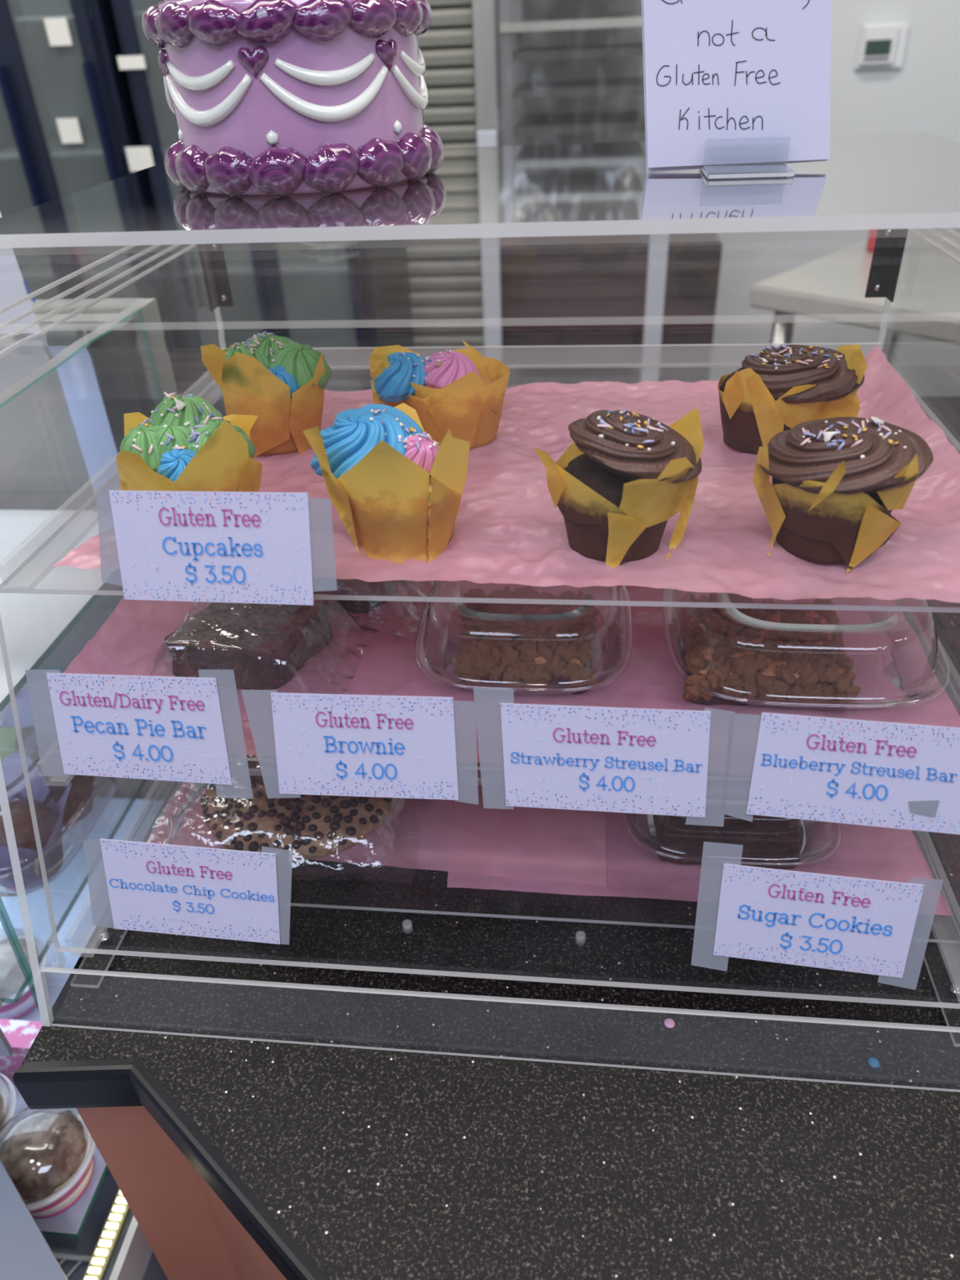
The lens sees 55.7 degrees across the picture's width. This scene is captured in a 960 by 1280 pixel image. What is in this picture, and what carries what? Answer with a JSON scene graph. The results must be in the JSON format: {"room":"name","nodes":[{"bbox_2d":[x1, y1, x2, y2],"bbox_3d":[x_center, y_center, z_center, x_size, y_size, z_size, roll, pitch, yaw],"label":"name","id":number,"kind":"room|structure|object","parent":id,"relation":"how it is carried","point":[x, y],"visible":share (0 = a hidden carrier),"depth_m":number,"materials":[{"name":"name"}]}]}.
{"room":"eatery","nodes":[
{"label":"eatery","id":0,"kind":"room"},
{"bbox_2d":[406,0,959,396],"bbox_3d":[-0.191,-1.778,2.544,5.600,2.870,0.080,1,34,6],"label":"wall","id":1,"kind":"structure","parent":0,"point":[922,95],"depth_m":2.55,"materials":[{"name":"white paint"}]},
{"bbox_2d":[405,0,484,356],"bbox_3d":[-0.192,-1.589,2.569,0.355,1.790,0.030,1,34,6],"label":"roller shutter","id":2,"kind":"object","parent":1,"relation":"attached to","point":[425,314],"visible":0.21,"depth_m":2.65,"materials":[{"name":"grey metal"}]},
{"bbox_2d":[471,0,501,326],"bbox_3d":[0.015,-1.713,2.434,0.058,2.870,0.129,1,34,6],"label":"trim","id":3,"kind":"structure","parent":1,"relation":"attached to","point":[485,12],"depth_m":2.47,"materials":[{"name":"white"}]},
{"bbox_2d":[853,22,909,70],"bbox_3d":[1.083,-1.597,2.443,0.123,0.104,0.032,1,34,6],"label":"thermostat","id":4,"kind":"object","parent":1,"relation":"attached to","point":[880,46],"visible":1,"depth_m":2.44,"materials":[{"name":"white plastic"}]},
{"bbox_3d":[-0.442,1.153,0.847,5.600,0.050,6.250,1,34,6],"label":"floor","id":5,"kind":"structure","parent":0,"visible":0},
{"bbox_2d":[0,297,177,1279],"bbox_3d":[-0.788,0.422,0.816,1.082,1.180,0.950,1,34,6],"label":"refrigerated display case","id":6,"kind":"object","parent":5,"relation":"on","point":[62,415],"visible":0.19,"depth_m":0.82,"materials":[{"name":"clear glass"}]},
{"bbox_2d":[0,1073,16,1140],"bbox_3d":[-0.425,0.396,0.742,0.088,0.075,0.088,1,34,6],"label":"paper cup","id":7,"kind":"object","parent":6,"relation":"on","point":[7,1091],"visible":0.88,"depth_m":0.75,"materials":[{"name":"white paper"}]},
{"bbox_2d":[0,212,39,333],"bbox_3d":[-0.431,-0.291,0.682,0.185,0.119,0.007,1,34,6],"label":"paper notice","id":8,"kind":"object","parent":6,"relation":"on","point":[13,287],"visible":0.61,"depth_m":0.69,"materials":[{"name":"white paper"}]},
{"bbox_2d":[0,1018,42,1080],"bbox_3d":[-0.451,0.364,0.811,0.150,0.054,0.025,1,34,6],"label":"patterned box","id":9,"kind":"object","parent":6,"relation":"on","point":[20,1035],"visible":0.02,"depth_m":0.79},
{"bbox_2d":[0,927,47,1019],"bbox_3d":[-0.455,0.317,0.864,0.084,0.072,0.084,1,34,6],"label":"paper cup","id":10,"kind":"object","parent":6,"relation":"on","point":[11,976],"visible":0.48,"depth_m":0.85,"materials":[{"name":"white paper"}]},
{"bbox_2d":[0,1106,95,1218],"bbox_3d":[-0.346,0.411,0.720,0.083,0.070,0.083,1,34,6],"label":"paper cup","id":11,"kind":"object","parent":6,"relation":"on","point":[47,1154],"visible":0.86,"depth_m":0.71,"materials":[{"name":"white"}]},
{"bbox_2d":[0,509,110,711],"bbox_3d":[-0.807,-0.049,0.806,0.983,0.006,0.300,1,34,6],"label":"glass shelf","id":12,"kind":"object","parent":6,"relation":"attached to","point":[33,624],"depth_m":0.77,"materials":[{"name":"teal"}]},
{"bbox_2d":[0,717,119,897],"bbox_3d":[-0.394,0.122,0.774,0.144,0.095,0.210,1,34,6],"label":"plastic tub","id":13,"kind":"object","parent":6,"relation":"in","point":[110,784],"visible":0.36,"depth_m":0.77,"materials":[{"name":"clear plastic"}]},
{"bbox_2d":[0,688,37,763],"bbox_3d":[-0.430,0.103,0.814,0.083,0.076,0.083,-18,37,-21],"label":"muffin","id":14,"kind":"object","parent":13,"relation":"in","point":[7,728],"visible":0.29,"depth_m":0.83,"materials":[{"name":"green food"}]},
{"bbox_2d":[0,752,71,891],"bbox_3d":[-0.373,0.156,0.730,0.087,0.080,0.087,20,40,29],"label":"plastic container","id":15,"kind":"object","parent":13,"relation":"in","point":[49,816],"visible":0.79,"depth_m":0.73,"materials":[{"name":"clear plastic"}]},
{"bbox_2d":[6,725,93,826],"bbox_3d":[-0.368,0.123,0.788,0.078,0.068,0.078,1,34,6],"label":"muffin","id":16,"kind":"object","parent":13,"relation":"in","point":[82,786],"visible":0.35,"depth_m":0.78,"materials":[{"name":"brown food"}]},
{"bbox_2d":[53,1252,91,1278],"bbox_3d":[-0.350,0.498,0.718,0.098,0.004,0.026,1,34,6],"label":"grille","id":17,"kind":"object","parent":6,"relation":"attached to","point":[64,1256],"depth_m":0.72,"materials":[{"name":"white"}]},
{"bbox_2d":[0,666,146,1004],"bbox_3d":[-0.805,0.137,0.872,0.983,0.006,0.400,1,34,6],"label":"glass shelf","id":18,"kind":"object","parent":6,"relation":"attached to","point":[28,981],"depth_m":0.72,"materials":[{"name":"teal"}]},
{"bbox_2d":[0,797,164,1237],"bbox_3d":[-0.790,0.320,0.953,1.005,0.006,0.470,1,34,6],"label":"shelf","id":19,"kind":"object","parent":6,"relation":"attached to","point":[78,927],"depth_m":0.97,"materials":[{"name":"blue"}]},
{"bbox_2d":[0,0,183,333],"bbox_3d":[-1.012,-1.173,2.394,0.449,2.100,0.550,1,34,6],"label":"door","id":20,"kind":"structure","parent":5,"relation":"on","point":[68,116],"depth_m":2.27,"materials":[{"name":"grey glass"}]},
{"bbox_2d":[14,13,92,24],"bbox_3d":[-1.025,-1.504,2.199,0.389,0.008,0.420,1,34,6],"label":"wire shelf","id":21,"kind":"object","parent":20,"relation":"attached to","point":[20,19],"depth_m":2.02,"materials":[{"name":"grey metal"}]},
{"bbox_2d":[0,135,123,159],"bbox_3d":[-1.014,-1.281,2.351,0.389,0.008,0.420,1,34,6],"label":"wire shelf","id":22,"kind":"object","parent":20,"relation":"attached to","point":[91,145],"depth_m":2.28,"materials":[{"name":"grey metal"}]},
{"bbox_2d":[111,0,413,416],"bbox_3d":[-0.517,-1.160,2.342,0.538,2.100,0.550,1,34,6],"label":"fridge","id":23,"kind":"object","parent":5,"relation":"on","point":[366,288],"visible":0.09,"depth_m":2.29,"materials":[{"name":"grey metal"}]},
{"bbox_2d":[188,241,363,273],"bbox_3d":[-0.495,-1.045,2.449,0.450,0.008,0.420,1,34,6],"label":"wire shelf","id":24,"kind":"object","parent":23,"relation":"attached to","point":[237,257],"depth_m":2.34,"materials":[{"name":"grey"}]},
{"bbox_2d":[303,241,324,256],"bbox_3d":[-0.439,-1.101,2.343,0.053,0.198,0.053,1,34,6],"label":"drink bottle","id":25,"kind":"object","parent":23,"relation":"on","point":[312,248],"visible":0.22,"depth_m":2.37,"materials":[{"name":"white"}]},
{"bbox_2d":[258,330,369,332],"bbox_3d":[-0.484,-0.822,2.601,0.450,0.008,0.420,1,34,6],"label":"wire shelf","id":26,"kind":"object","parent":23,"relation":"attached to","point":[333,331],"depth_m":2.77,"materials":[{"name":"grey"}]},
{"bbox_2d":[326,240,346,255],"bbox_3d":[-0.378,-1.099,2.337,0.053,0.198,0.053,1,34,6],"label":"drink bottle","id":27,"kind":"object","parent":23,"relation":"on","point":[334,247],"visible":0.14,"depth_m":2.36,"materials":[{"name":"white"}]},
{"bbox_2d":[168,351,446,408],"bbox_3d":[-0.422,-0.299,2.275,0.710,0.744,0.330,1,34,6],"label":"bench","id":28,"kind":"object","parent":5,"relation":"on","point":[191,375],"visible":0.02,"depth_m":2.06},
{"bbox_2d":[12,396,959,1279],"bbox_3d":[0.442,0.444,0.966,1.302,0.921,1.481,1,34,6],"label":"countertop","id":29,"kind":"structure","parent":5,"relation":"on","point":[233,1159],"depth_m":0.49,"materials":[{"name":"black stone"}]},
{"bbox_2d":[0,132,959,1092],"bbox_3d":[0.027,-0.063,0.573,0.534,0.394,0.461,1,34,6],"label":"display case","id":30,"kind":"object","parent":29,"relation":"on","point":[893,184],"visible":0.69,"depth_m":0.46,"materials":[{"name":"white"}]},
{"bbox_2d":[25,669,253,799],"bbox_3d":[-0.171,0.046,0.456,0.112,0.067,0.020,1,34,6],"label":"price card","id":31,"kind":"object","parent":30,"relation":"attached to","point":[183,729],"visible":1,"depth_m":0.45,"materials":[{"name":"grey paper"}]},
{"bbox_2d":[48,674,228,782],"bbox_3d":[-0.171,0.045,0.454,0.088,0.054,0.016,1,34,6],"label":"print","id":32,"kind":"object","parent":31,"relation":"attached to","point":[145,727],"depth_m":0.45,"materials":[{"name":"white paper"}]},
{"bbox_2d":[83,838,293,944],"bbox_3d":[-0.154,0.134,0.482,0.116,0.057,0.017,1,34,6],"label":"price card","id":33,"kind":"object","parent":30,"relation":"attached to","point":[234,895],"visible":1,"depth_m":0.48,"materials":[{"name":"grey paper"}]},
{"bbox_2d":[97,490,337,604],"bbox_3d":[-0.124,-0.043,0.421,0.115,0.051,0.016,1,34,6],"label":"price card","id":34,"kind":"object","parent":30,"relation":"attached to","point":[237,547],"visible":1,"depth_m":0.42,"materials":[{"name":"grey paper"}]},
{"bbox_2d":[142,0,444,197],"bbox_3d":[-0.106,-0.341,0.512,0.164,0.146,0.164,1,34,6],"label":"cake","id":35,"kind":"object","parent":30,"relation":"on","point":[279,98],"visible":1,"depth_m":0.48,"materials":[{"name":"purple food"}]},
{"bbox_2d":[240,689,478,804],"bbox_3d":[-0.059,0.053,0.445,0.116,0.056,0.017,1,34,6],"label":"price card","id":36,"kind":"object","parent":30,"relation":"attached to","point":[332,744],"visible":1,"depth_m":0.44,"materials":[{"name":"grey paper"}]},
{"bbox_2d":[0,347,959,613],"bbox_3d":[0.029,-0.125,0.578,0.519,0.018,0.357,1,34,6],"label":"shelf","id":37,"kind":"object","parent":30,"relation":"in","point":[560,602],"visible":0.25,"depth_m":0.44,"materials":[{"name":"white"}]},
{"bbox_2d":[52,347,959,602],"bbox_3d":[0.030,-0.116,0.548,0.486,0.026,0.322,1,34,6],"label":"tissue paper","id":38,"kind":"object","parent":37,"relation":"on","point":[508,528],"visible":0.41,"depth_m":0.48,"materials":[{"name":"pink paper"}]},
{"bbox_2d":[115,391,262,492],"bbox_3d":[-0.150,-0.090,0.473,0.072,0.075,0.083,-6,34,-6],"label":"cupcake","id":39,"kind":"object","parent":38,"relation":"on","point":[185,444],"visible":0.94,"depth_m":0.45,"materials":[{"name":"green food"}]},
{"bbox_2d":[173,397,186,411],"bbox_3d":[-0.151,-0.119,0.458,0.008,0.004,0.007,24,38,-40],"label":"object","id":40,"kind":"object","parent":39,"relation":"on","point":[179,403],"depth_m":0.46,"materials":[{"name":"white food"}]},
{"bbox_2d":[201,331,332,457],"bbox_3d":[-0.135,-0.161,0.571,0.078,0.080,0.080,-18,37,-21],"label":"cupcake","id":41,"kind":"object","parent":38,"relation":"on","point":[285,391],"visible":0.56,"depth_m":0.55,"materials":[{"name":"yellow paper"}]},
{"bbox_2d":[218,385,298,455],"bbox_3d":[-0.132,-0.149,0.585,0.066,0.044,0.066,1,34,6],"label":"paper cup","id":42,"kind":"object","parent":41,"relation":"on","point":[275,429],"depth_m":0.55,"materials":[{"name":"orange paper"}]},
{"bbox_2d":[302,403,470,564],"bbox_3d":[-0.046,-0.085,0.456,0.078,0.078,0.091,-7,34,-7],"label":"cupcake","id":43,"kind":"object","parent":38,"relation":"on","point":[391,486],"visible":1,"depth_m":0.44,"materials":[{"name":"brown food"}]},
{"bbox_2d":[447,518,456,543],"bbox_3d":[-0.038,-0.070,0.468,0.063,0.037,0.062,1,34,6],"label":"paper cup","id":44,"kind":"object","parent":43,"relation":"on","point":[451,522],"depth_m":0.46,"materials":[{"name":"orange paper"}]},
{"bbox_2d":[368,351,510,448],"bbox_3d":[-0.022,-0.159,0.576,0.081,0.063,0.081,16,38,25],"label":"cupcake","id":45,"kind":"object","parent":38,"relation":"on","point":[462,393],"visible":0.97,"depth_m":0.56,"materials":[{"name":"paper"}]},
{"bbox_2d":[410,355,510,448],"bbox_3d":[-0.013,-0.150,0.579,0.065,0.043,0.065,1,34,6],"label":"paper cup","id":46,"kind":"object","parent":45,"relation":"on","point":[444,397],"depth_m":0.55,"materials":[{"name":"paper"}]},
{"bbox_2d":[532,407,704,568],"bbox_3d":[0.067,-0.078,0.447,0.080,0.066,0.072,1,34,6],"label":"cupcake","id":47,"kind":"object","parent":38,"relation":"on","point":[616,488],"visible":1,"depth_m":0.43,"materials":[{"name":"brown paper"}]},
{"bbox_2d":[563,466,667,562],"bbox_3d":[0.068,-0.064,0.457,0.061,0.033,0.061,1,34,6],"label":"paper cup","id":48,"kind":"object","parent":47,"relation":"on","point":[606,522],"depth_m":0.43,"materials":[{"name":"yellow paper"}]},
{"bbox_2d":[717,347,866,453],"bbox_3d":[0.186,-0.149,0.548,0.085,0.062,0.078,1,34,6],"label":"cupcake","id":49,"kind":"object","parent":38,"relation":"on","point":[774,391],"visible":0.93,"depth_m":0.53,"materials":[{"name":"brown food"}]},
{"bbox_2d":[717,373,791,453],"bbox_3d":[0.175,-0.139,0.558,0.062,0.035,0.062,1,34,6],"label":"paper cup","id":50,"kind":"object","parent":49,"relation":"on","point":[751,415],"depth_m":0.53,"materials":[{"name":"yellow paper"}]},
{"bbox_2d":[760,357,768,363],"bbox_3d":[0.169,-0.165,0.537,0.008,0.004,0.007,19,10,17],"label":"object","id":51,"kind":"object","parent":49,"relation":"on","point":[764,360],"depth_m":0.54,"materials":[{"name":"white food"}]},
{"bbox_2d":[752,416,933,573],"bbox_3d":[0.170,-0.073,0.435,0.079,0.064,0.085,1,34,6],"label":"cupcake","id":52,"kind":"object","parent":38,"relation":"on","point":[837,482],"visible":1,"depth_m":0.42,"materials":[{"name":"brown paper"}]},
{"bbox_2d":[823,431,838,442],"bbox_3d":[0.162,-0.095,0.422,0.007,0.004,0.008,-40,29,-21],"label":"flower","id":53,"kind":"object","parent":52,"relation":"on","point":[828,437],"depth_m":0.42,"materials":[{"name":"white food"}]},
{"bbox_2d":[771,476,891,564],"bbox_3d":[0.173,-0.063,0.448,0.061,0.033,0.061,1,34,6],"label":"paper cup","id":54,"kind":"object","parent":52,"relation":"on","point":[811,524],"depth_m":0.42,"materials":[{"name":"paper"}]},
{"bbox_2d":[868,416,884,425],"bbox_3d":[0.188,-0.104,0.433,0.008,0.004,0.007,11,12,-17],"label":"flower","id":55,"kind":"object","parent":52,"relation":"on","point":[873,420],"depth_m":0.43,"materials":[{"name":"white food"}]},
{"bbox_2d":[130,780,959,943],"bbox_3d":[0.037,0.057,0.695,0.519,0.018,0.369,1,34,6],"label":"acrylic tray","id":56,"kind":"object","parent":30,"relation":"in","point":[164,781],"visible":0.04,"depth_m":0.55,"materials":[{"name":"white"}]},
{"bbox_2d":[146,762,606,885],"bbox_3d":[-0.058,0.063,0.695,0.302,0.002,0.298,1,34,6],"label":"tissue paper","id":57,"kind":"object","parent":56,"relation":"on","point":[420,833],"visible":0.16,"depth_m":0.59,"materials":[{"name":"pink paper"}]},
{"bbox_2d":[169,754,399,861],"bbox_3d":[-0.124,0.096,0.634,0.184,0.023,0.172,1,34,6],"label":"cookie","id":58,"kind":"object","parent":57,"relation":"on","point":[309,826],"visible":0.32,"depth_m":0.60,"materials":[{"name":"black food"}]},
{"bbox_2d":[447,811,951,915],"bbox_3d":[0.131,0.071,0.673,0.322,0.002,0.306,1,34,6],"label":"tissue paper","id":59,"kind":"object","parent":56,"relation":"on","point":[634,869],"visible":0.12,"depth_m":0.57,"materials":[{"name":"pink paper"}]},
{"bbox_2d":[622,813,841,864],"bbox_3d":[0.161,0.096,0.592,0.136,0.044,0.120,1,34,6],"label":"container","id":60,"kind":"object","parent":59,"relation":"on","point":[650,825],"visible":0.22,"depth_m":0.57,"materials":[{"name":"clear plastic"}]},
{"bbox_2d":[653,814,804,868],"bbox_3d":[0.156,0.113,0.580,0.088,0.025,0.062,1,34,6],"label":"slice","id":61,"kind":"object","parent":60,"relation":"in","point":[767,838],"visible":0.49,"depth_m":0.56,"materials":[{"name":"brown food"}]},
{"bbox_2d":[247,604,959,785],"bbox_3d":[0.033,-0.032,0.636,0.519,0.018,0.367,1,34,6],"label":"acrylic tray","id":62,"kind":"object","parent":30,"relation":"in","point":[259,771],"visible":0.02,"depth_m":0.54,"materials":[{"name":"white"}]},
{"bbox_2d":[62,580,959,762],"bbox_3d":[0.030,-0.041,0.618,0.504,0.045,0.334,1,34,6],"label":"tissue paper","id":63,"kind":"object","parent":62,"relation":"on","point":[130,640],"visible":0.18,"depth_m":0.57,"materials":[{"name":"pink paper"}]},
{"bbox_2d":[150,593,379,689],"bbox_3d":[-0.145,-0.002,0.577,0.144,0.034,0.108,5,35,12],"label":"brownie","id":64,"kind":"object","parent":63,"relation":"on","point":[264,646],"visible":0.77,"depth_m":0.56,"materials":[{"name":"brown food"}]},
{"bbox_2d":[313,578,447,621],"bbox_3d":[-0.096,-0.051,0.646,0.144,0.034,0.109,8,36,15],"label":"brownie","id":65,"kind":"object","parent":63,"relation":"on","point":[351,586],"visible":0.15,"depth_m":0.62,"materials":[{"name":"brown food"}]},
{"bbox_2d":[414,580,632,696],"bbox_3d":[0.029,-0.019,0.576,0.134,0.050,0.148,1,34,6],"label":"container","id":66,"kind":"object","parent":63,"relation":"on","point":[452,649],"visible":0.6,"depth_m":0.54,"materials":[{"name":"clear plastic"}]},
{"bbox_2d":[451,585,599,694],"bbox_3d":[0.030,-0.002,0.562,0.090,0.034,0.090,1,34,6],"label":"bar","id":67,"kind":"object","parent":66,"relation":"in","point":[495,651],"visible":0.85,"depth_m":0.54,"materials":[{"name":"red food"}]},
{"bbox_2d":[662,588,950,711],"bbox_3d":[0.195,-0.015,0.558,0.160,0.050,0.160,1,34,6],"label":"container","id":68,"kind":"object","parent":63,"relation":"on","point":[926,620],"visible":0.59,"depth_m":0.51,"materials":[{"name":"clear plastic"}]},
{"bbox_2d":[679,592,861,705],"bbox_3d":[0.169,0.005,0.546,0.102,0.030,0.099,1,34,6],"label":"bar","id":69,"kind":"object","parent":68,"relation":"in","point":[722,651],"visible":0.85,"depth_m":0.52,"materials":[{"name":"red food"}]},
{"bbox_2d":[473,687,734,826],"bbox_3d":[0.058,0.056,0.433,0.122,0.065,0.019,1,34,6],"label":"price card","id":70,"kind":"object","parent":30,"relation":"attached to","point":[610,759],"visible":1,"depth_m":0.43,"materials":[{"name":"grey paper"}]},
{"bbox_2d":[501,705,710,816],"bbox_3d":[0.059,0.058,0.433,0.098,0.052,0.016,1,34,6],"label":"print","id":71,"kind":"object","parent":70,"relation":"attached to","point":[610,759],"depth_m":0.43,"materials":[{"name":"white paper"}]},
{"bbox_2d":[700,136,795,179],"bbox_3d":[0.145,-0.265,0.495,0.045,0.016,0.048,1,34,6],"label":"acrylic sign holder","id":72,"kind":"object","parent":30,"relation":"on","point":[780,169],"visible":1,"depth_m":0.49,"materials":[{"name":"white"}]},
{"bbox_2d":[641,0,831,172],"bbox_3d":[0.136,-0.311,0.477,0.110,0.116,0.003,1,34,6],"label":"handwritten sign","id":73,"kind":"object","parent":72,"relation":"on","point":[734,71],"visible":1,"depth_m":0.48,"materials":[{"name":"white paper"}]},
{"bbox_2d":[690,841,943,990],"bbox_3d":[0.164,0.136,0.447,0.115,0.075,0.022,1,34,6],"label":"price card","id":74,"kind":"object","parent":30,"relation":"attached to","point":[882,928],"visible":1,"depth_m":0.45,"materials":[{"name":"grey paper"}]},
{"bbox_2d":[715,865,923,977],"bbox_3d":[0.165,0.139,0.447,0.095,0.056,0.015,2,34,7],"label":"print","id":75,"kind":"object","parent":74,"relation":"attached to","point":[865,926],"depth_m":0.45,"materials":[{"name":"white paper"}]},
{"bbox_2d":[720,712,959,834],"bbox_3d":[0.170,0.062,0.422,0.111,0.056,0.017,1,34,6],"label":"price card","id":76,"kind":"object","parent":30,"relation":"attached to","point":[852,771],"visible":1,"depth_m":0.42,"materials":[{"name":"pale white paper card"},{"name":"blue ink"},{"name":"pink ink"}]},
{"bbox_2d":[663,1017,675,1028],"bbox_3d":[0.106,0.214,0.507,0.006,0.001,0.006,1,34,6],"label":"disc","id":77,"kind":"object","parent":29,"relation":"on","point":[668,1023],"visible":1,"depth_m":0.51,"materials":[{"name":"pink"}]},
{"bbox_2d":[867,1057,879,1067],"bbox_3d":[0.210,0.225,0.484,0.006,0.001,0.006,1,34,6],"label":"disc","id":78,"kind":"object","parent":29,"relation":"on","point":[873,1062],"visible":1,"depth_m":0.48,"materials":[{"name":"blue"}]},
{"bbox_2d":[499,0,645,146],"bbox_3d":[0.269,-1.223,2.452,0.418,2.019,0.498,1,34,6],"label":"rack","id":79,"kind":"object","parent":5,"relation":"on","point":[620,121],"visible":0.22,"depth_m":2.20,"materials":[{"name":"silver metal"}]},
{"bbox_2d":[476,130,722,388],"bbox_3d":[0.297,-0.647,2.333,0.530,1.199,0.340,1,34,6],"label":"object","id":80,"kind":"object","parent":5,"relation":"on","point":[672,280],"visible":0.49,"depth_m":2.07,"materials":[{"name":"grey"}]},
{"bbox_2d":[501,306,711,322],"bbox_3d":[0.280,-0.753,2.099,0.500,0.030,0.006,1,34,6],"label":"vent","id":81,"kind":"object","parent":80,"relation":"attached to","point":[508,313],"depth_m":2.10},
{"bbox_2d":[501,283,714,299],"bbox_3d":[0.278,-0.794,2.071,0.500,0.030,0.006,1,34,6],"label":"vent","id":82,"kind":"object","parent":80,"relation":"attached to","point":[508,291],"depth_m":2.07,"materials":[{"name":"brown"}]},
{"bbox_2d":[500,259,716,277],"bbox_3d":[0.276,-0.836,2.043,0.500,0.030,0.006,1,34,6],"label":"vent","id":83,"kind":"object","parent":80,"relation":"attached to","point":[508,268],"depth_m":2.04,"materials":[{"name":"brown"}]},
{"bbox_2d":[748,228,959,369],"bbox_3d":[1.254,-0.303,2.019,0.749,0.909,1.242,-30,42,-34],"label":"prep table","id":84,"kind":"object","parent":5,"relation":"on","point":[832,287],"visible":0.34,"depth_m":1.88,"materials":[{"name":"silver metal"}]},
{"bbox_2d":[866,229,877,253],"bbox_3d":[0.929,-0.950,2.093,0.056,0.100,0.056,1,34,6],"label":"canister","id":85,"kind":"object","parent":84,"relation":"on","point":[873,233],"visible":0.15,"depth_m":2.10,"materials":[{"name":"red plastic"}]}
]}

